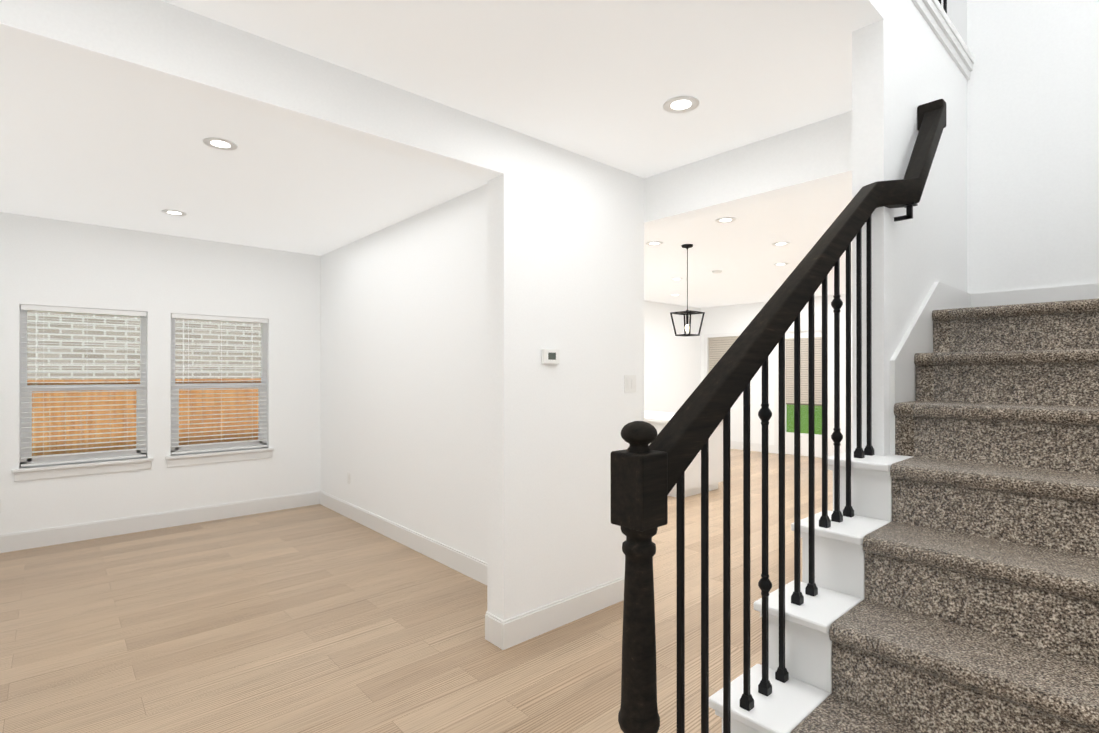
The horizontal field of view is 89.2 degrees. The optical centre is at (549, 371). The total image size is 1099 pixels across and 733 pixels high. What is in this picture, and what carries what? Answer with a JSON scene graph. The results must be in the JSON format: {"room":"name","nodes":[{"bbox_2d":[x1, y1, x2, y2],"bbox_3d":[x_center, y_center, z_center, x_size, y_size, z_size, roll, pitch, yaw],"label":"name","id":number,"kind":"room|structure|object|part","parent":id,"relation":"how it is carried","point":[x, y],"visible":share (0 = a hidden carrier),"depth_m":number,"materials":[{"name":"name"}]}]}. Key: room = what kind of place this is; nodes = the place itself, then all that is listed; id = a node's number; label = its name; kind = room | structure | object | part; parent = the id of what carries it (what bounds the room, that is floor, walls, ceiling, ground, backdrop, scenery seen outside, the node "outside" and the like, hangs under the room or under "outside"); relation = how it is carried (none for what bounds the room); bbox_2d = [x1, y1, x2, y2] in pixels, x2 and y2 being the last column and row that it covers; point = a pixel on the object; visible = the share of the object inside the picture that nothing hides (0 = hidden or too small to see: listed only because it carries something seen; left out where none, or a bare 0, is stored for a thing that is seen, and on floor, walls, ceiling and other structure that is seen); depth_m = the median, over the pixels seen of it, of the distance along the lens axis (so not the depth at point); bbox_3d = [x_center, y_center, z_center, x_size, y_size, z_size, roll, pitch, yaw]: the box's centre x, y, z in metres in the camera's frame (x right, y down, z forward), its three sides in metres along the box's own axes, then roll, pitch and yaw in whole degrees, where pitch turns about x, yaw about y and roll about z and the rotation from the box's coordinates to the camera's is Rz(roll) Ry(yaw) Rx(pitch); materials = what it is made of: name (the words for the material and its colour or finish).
{"room":"entrance hall","nodes":[
{"label":"entrance hall","id":0,"kind":"room"},
{"bbox_2d":[0,0,643,619],"bbox_3d":[-0.801,0.081,2.581,3.740,2.790,0.150,0,0,-42],"label":"wall","id":1,"kind":"structure","parent":0,"point":[566,252],"depth_m":3.09,"materials":[{"name":"paint"}]},
{"bbox_2d":[0,23,503,180],"bbox_3d":[-1.133,-1.064,2.286,2.248,0.001,0.148,0,0,-42],"label":"ceiling beam","id":2,"kind":"structure","parent":1,"relation":"attached to","point":[21,39],"depth_m":2.14,"materials":[{"name":"paint"}]},
{"bbox_2d":[485,611,499,640],"bbox_3d":[-0.185,1.403,3.243,0.476,0.147,0.016,0,0,-42],"label":"baseboard","id":3,"kind":"structure","parent":1,"relation":"attached to","point":[491,621],"depth_m":3.04,"materials":[{"name":"white wood"}]},
{"bbox_2d":[541,349,559,363],"bbox_3d":[0.006,-0.088,3.186,0.124,0.086,0.024,0,0,-42],"label":"thermostat","id":4,"kind":"object","parent":1,"relation":"attached to","point":[550,356],"visible":1,"depth_m":3.17,"materials":[{"name":"white plastic"}]},
{"bbox_2d":[499,576,624,649],"bbox_3d":[0.198,1.403,3.363,1.206,0.147,0.016,0,0,-42],"label":"baseboard","id":5,"kind":"structure","parent":1,"relation":"attached to","point":[509,632],"depth_m":3.22,"materials":[{"name":"white wood"}]},
{"bbox_2d":[624,375,635,392],"bbox_3d":[0.534,0.077,3.668,0.116,0.115,0.010,0,0,-42],"label":"light switch","id":6,"kind":"object","parent":1,"relation":"attached to","point":[629,383],"visible":1,"depth_m":3.66,"materials":[{"name":"white plastic"}]},
{"bbox_2d":[0,212,700,534],"bbox_3d":[-0.921,-1.317,7.858,10.900,5.600,0.150,0,0,-42],"label":"wall","id":7,"kind":"structure","parent":0,"point":[158,278],"depth_m":5.33,"materials":[{"name":"paint"}]},
{"bbox_2d":[11,304,153,481],"bbox_3d":[-4.114,0.171,4.953,0.960,1.473,0.155,0,0,-42],"label":"dining room window","id":8,"kind":"structure","parent":7,"relation":"in","point":[27,459],"depth_m":4.91,"materials":[{"name":"white plastic"}]},
{"bbox_3d":[-4.094,0.856,4.930,0.960,0.103,0.095,0,0,-42],"label":"sill trim","id":9,"kind":"part","parent":8,"relation":"part of","materials":[{"name":"white"}]},
{"bbox_3d":[-4.146,0.119,4.989,0.780,1.280,0.006,0,0,-42],"label":"glass","id":10,"kind":"part","parent":8,"relation":"part of","materials":[{"name":"clear glass"}]},
{"bbox_2d":[0,491,319,552],"bbox_3d":[-3.697,1.406,5.257,2.940,0.147,0.016,0,0,-42],"label":"baseboard","id":11,"kind":"structure","parent":7,"relation":"attached to","point":[17,541],"depth_m":5.20,"materials":[{"name":"white"}]},
{"bbox_2d":[165,313,273,466],"bbox_3d":[-3.332,0.172,5.654,0.960,1.473,0.155,0,0,-42],"label":"dining room window","id":12,"kind":"structure","parent":7,"relation":"in","point":[177,449],"depth_m":5.63,"materials":[{"name":"white plastic"}]},
{"bbox_3d":[-3.364,0.120,5.689,0.780,1.280,0.006,0,0,-42],"label":"glass","id":13,"kind":"part","parent":12,"relation":"part of","materials":[{"name":"clear glass"}]},
{"bbox_3d":[-3.312,0.857,5.630,0.960,0.103,0.095,0,0,-42],"label":"sill trim","id":14,"kind":"part","parent":12,"relation":"part of","materials":[{"name":"white"}]},
{"bbox_2d":[321,184,486,562],"bbox_3d":[-1.018,0.084,5.079,0.730,2.790,3.860,0,0,-42],"label":"wall","id":15,"kind":"structure","parent":0,"point":[403,373],"depth_m":4.67,"materials":[{"name":"paint"}]},
{"bbox_2d":[347,472,349,483],"bbox_3d":[-2.048,1.080,5.672,0.010,0.115,0.070,0,0,-42],"label":"outlet","id":16,"kind":"object","parent":15,"relation":"attached to","point":[348,477],"visible":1,"depth_m":5.67,"materials":[{"name":"white plastic"}]},
{"bbox_2d":[320,490,486,584],"bbox_3d":[-1.296,1.405,4.828,0.016,0.147,3.860,0,0,-42],"label":"baseboard","id":17,"kind":"structure","parent":15,"relation":"attached to","point":[463,563],"depth_m":4.63,"materials":[{"name":"white wood"}]},
{"bbox_2d":[0,449,832,732],"bbox_3d":[1.394,1.540,5.270,10.900,0.120,7.090,0,0,-42],"label":"floor","id":18,"kind":"structure","parent":0,"point":[318,618],"depth_m":3.12,"materials":[{"name":"brown wood"}]},
{"bbox_2d":[648,420,722,496],"bbox_3d":[1.269,1.042,7.421,0.915,0.880,1.800,0,0,-42],"label":"kitchen island","id":19,"kind":"object","parent":18,"relation":"on","point":[693,472],"depth_m":6.85,"materials":[{"name":"white paint"}]},
{"bbox_2d":[644,411,674,422],"bbox_3d":[1.275,0.582,7.427,1.000,0.040,1.900,0,0,-42],"label":"island countertop","id":20,"kind":"structure","parent":19,"relation":"on","point":[649,416],"depth_m":7.03,"materials":[{"name":"white stone"}]},
{"bbox_2d":[610,99,1098,732],"bbox_3d":[1.493,0.177,1.642,2.732,2.594,1.246,0,0,-42],"label":"staircase","id":21,"kind":"structure","parent":18,"relation":"on","point":[950,565],"depth_m":1.58,"materials":[{"name":"carpet"}]},
{"bbox_3d":[0.923,-0.420,1.770,1.795,1.398,0.172,0,0,-42],"label":"handrail","id":22,"kind":"part","parent":21,"relation":"part of","materials":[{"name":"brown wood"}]},
{"bbox_2d":[0,0,883,307],"bbox_3d":[1.394,-1.456,5.274,10.600,0.290,6.790,0,0,-42],"label":"ceiling","id":23,"kind":"structure","parent":0,"point":[602,80],"depth_m":2.89,"materials":[{"name":"paint"}]},
{"bbox_2d":[161,209,186,215],"bbox_3d":[-3.082,-1.307,4.574,0.176,0.008,0.176,0,0,-42],"label":"recessed light","id":24,"kind":"object","parent":23,"relation":"in","point":[173,212],"visible":0.98,"depth_m":4.56,"materials":[{"name":"white"}]},
{"bbox_2d":[203,137,237,150],"bbox_3d":[-1.890,-1.309,3.199,0.176,0.008,0.176,0,0,-42],"label":"recessed light","id":25,"kind":"object","parent":23,"relation":"in","point":[220,143],"visible":0.96,"depth_m":3.19,"materials":[{"name":"white"}]},
{"bbox_2d":[646,241,662,245],"bbox_3d":[1.064,-1.305,5.656,0.176,0.008,0.176,0,0,-42],"label":"recessed light","id":26,"kind":"object","parent":23,"relation":"in","point":[653,243],"visible":0.96,"depth_m":5.66,"materials":[{"name":"white"}]},
{"bbox_2d":[663,95,699,113],"bbox_3d":[0.645,-1.309,2.730,0.176,0.008,0.176,0,0,-42],"label":"recessed light","id":27,"kind":"object","parent":23,"relation":"in","point":[680,104],"visible":1,"depth_m":2.73,"materials":[{"name":"white"}]},
{"bbox_2d":[670,244,704,336],"bbox_3d":[1.423,-0.842,5.749,0.250,0.936,0.250,0,0,-42],"label":"pendant lantern","id":28,"kind":"object","parent":23,"relation":"hanging from","point":[687,324],"visible":1,"depth_m":5.74,"materials":[{"name":"black metal"}]},
{"bbox_2d":[712,270,721,273],"bbox_3d":[2.161,-1.289,7.189,0.124,0.036,0.124,0,0,-42],"label":"smoke detector","id":29,"kind":"object","parent":23,"relation":"attached to","point":[716,271],"visible":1,"depth_m":7.15,"materials":[{"name":"white plastic"}]},
{"bbox_2d":[715,217,735,222],"bbox_3d":[1.516,-1.306,4.792,0.176,0.008,0.176,0,0,-42],"label":"recessed light","id":30,"kind":"object","parent":23,"relation":"in","point":[725,219],"visible":0.94,"depth_m":4.79,"materials":[{"name":"white"}]},
{"bbox_2d":[644,110,851,222],"bbox_3d":[1.168,-1.163,3.299,0.150,0.300,1.710,0,0,-42],"label":"wall","id":31,"kind":"structure","parent":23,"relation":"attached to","point":[816,150],"depth_m":3.18,"materials":[{"name":"paint"}]},
{"bbox_2d":[644,170,851,229],"bbox_3d":[1.168,-1.012,3.299,0.148,0.001,1.708,0,0,-42],"label":"trim","id":32,"kind":"structure","parent":31,"relation":"attached to","point":[800,187],"depth_m":3.25,"materials":[{"name":"paint"}]},
{"bbox_2d":[772,242,789,245],"bbox_3d":[2.361,-1.305,5.677,0.176,0.008,0.176,0,0,-42],"label":"recessed light","id":33,"kind":"object","parent":23,"relation":"in","point":[780,243],"visible":1,"depth_m":5.66,"materials":[{"name":"white"}]},
{"bbox_2d":[773,263,788,265],"bbox_3d":[2.802,-1.304,6.743,0.176,0.008,0.176,0,0,-42],"label":"recessed light","id":34,"kind":"object","parent":23,"relation":"in","point":[779,264],"visible":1,"depth_m":6.75,"materials":[{"name":"white"}]},
{"bbox_2d":[701,293,851,452],"bbox_3d":[5.447,-1.315,8.804,0.150,5.600,6.940,0,0,-42],"label":"wall","id":35,"kind":"structure","parent":0,"point":[729,318],"depth_m":10.42,"materials":[{"name":"paint"}]},
{"bbox_2d":[704,332,742,394],"bbox_3d":[3.466,-0.142,10.954,0.150,1.240,0.950,0,0,-42],"label":"kitchen window","id":36,"kind":"structure","parent":35,"relation":"in","point":[719,345],"depth_m":11.10,"materials":[{"name":"white plastic"}]},
{"bbox_2d":[708,336,738,372],"bbox_3d":[3.470,-0.155,10.958,0.050,1.066,0.750,0,0,-42],"label":"blind","id":37,"kind":"object","parent":36,"relation":"attached to","point":[718,346],"depth_m":11.07,"materials":[{"name":"beige"}]},
{"bbox_2d":[730,441,774,452],"bbox_3d":[3.604,1.414,10.734,0.016,0.147,1.540,0,0,-42],"label":"baseboard","id":38,"kind":"structure","parent":35,"relation":"attached to","point":[753,446],"depth_m":10.47,"materials":[{"name":"white wood"}]},
{"bbox_2d":[774,324,832,457],"bbox_3d":[4.507,0.341,9.839,0.167,2.290,1.020,0,0,-42],"label":"back door","id":39,"kind":"structure","parent":35,"relation":"in","point":[789,436],"depth_m":9.81,"materials":[{"name":"white"}]},
{"bbox_2d":[785,337,821,405],"bbox_3d":[4.473,-0.007,9.809,0.031,1.185,0.650,0,0,-42],"label":"door blind","id":40,"kind":"object","parent":39,"relation":"attached to","point":[789,371],"visible":0.65,"depth_m":9.80,"materials":[{"name":"beige"}]},
{"bbox_3d":[4.502,0.241,9.835,0.006,1.690,0.660,0,0,-42],"label":"glass","id":41,"kind":"part","parent":39,"relation":"part of","materials":[{"name":"glass"}]},
{"bbox_2d":[852,0,966,455],"bbox_3d":[1.734,-0.064,2.583,1.420,3.080,0.110,0,0,-42],"label":"wall","id":42,"kind":"structure","parent":0,"point":[904,66],"depth_m":2.18,"materials":[{"name":"paint"}]},
{"bbox_2d":[911,0,973,79],"bbox_3d":[1.111,-1.583,2.007,2.820,0.105,0.140,0,0,-42],"label":"trim","id":43,"kind":"structure","parent":42,"relation":"attached to","point":[938,21],"depth_m":2.58,"materials":[{"name":"white"}]},
{"bbox_2d":[938,0,946,13],"bbox_3d":[1.119,-2.130,2.035,2.769,0.990,0.068,0,0,-42],"label":"guard rail","id":44,"kind":"object","parent":43,"relation":"on","point":[945,5],"depth_m":2.83,"materials":[{"name":"black metal"}]},
{"bbox_2d":[941,0,966,45],"bbox_3d":[1.394,-4.170,5.278,10.600,0.100,6.790,0,0,-42],"label":"wall","id":45,"kind":"structure","parent":0,"point":[957,12],"depth_m":6.42,"materials":[{"name":"paint"}]},
{"bbox_2d":[967,0,1098,293],"bbox_3d":[2.614,-1.324,2.554,0.150,5.600,1.110,0,0,-42],"label":"wall","id":46,"kind":"structure","parent":0,"point":[1033,152],"depth_m":2.72,"materials":[{"name":"paint"}]},
{"bbox_2d":[890,282,1098,454],"bbox_3d":[2.109,0.534,2.099,1.208,1.881,1.108,0,0,-42],"label":"skirt board","id":47,"kind":"object","parent":46,"relation":"attached to","point":[917,337],"visible":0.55,"depth_m":2.43,"materials":[{"name":"white"}]},
{"label":"outside","id":48,"kind":"structure","parent":0,"visible":0},
{"bbox_3d":[1.849,2.034,8.208,30.000,0.200,23.000,0,0,-42],"label":"ground","id":49,"kind":"structure","parent":48,"visible":0},
{"bbox_2d":[27,378,260,455],"bbox_3d":[-4.085,1.014,8.116,19.035,1.840,0.100,0,0,-42],"label":"fence","id":50,"kind":"object","parent":49,"relation":"on","point":[194,392],"depth_m":6.94,"materials":[{"name":"brown wood"}]},
{"bbox_2d":[27,311,260,455],"bbox_3d":[-6.557,-1.063,10.852,19.000,6.000,3.850,0,0,-42],"label":"neighbouring house","id":51,"kind":"structure","parent":49,"relation":"on","point":[69,340],"depth_m":8.45,"materials":[{"name":"grey brick"}]},
{"bbox_2d":[787,405,821,434],"bbox_3d":[9.590,0.790,12.457,1.200,2.300,17.000,0,0,-42],"label":"grass","id":52,"kind":"structure","parent":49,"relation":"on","point":[804,426],"depth_m":14.73,"materials":[{"name":"green plant"}]}
]}

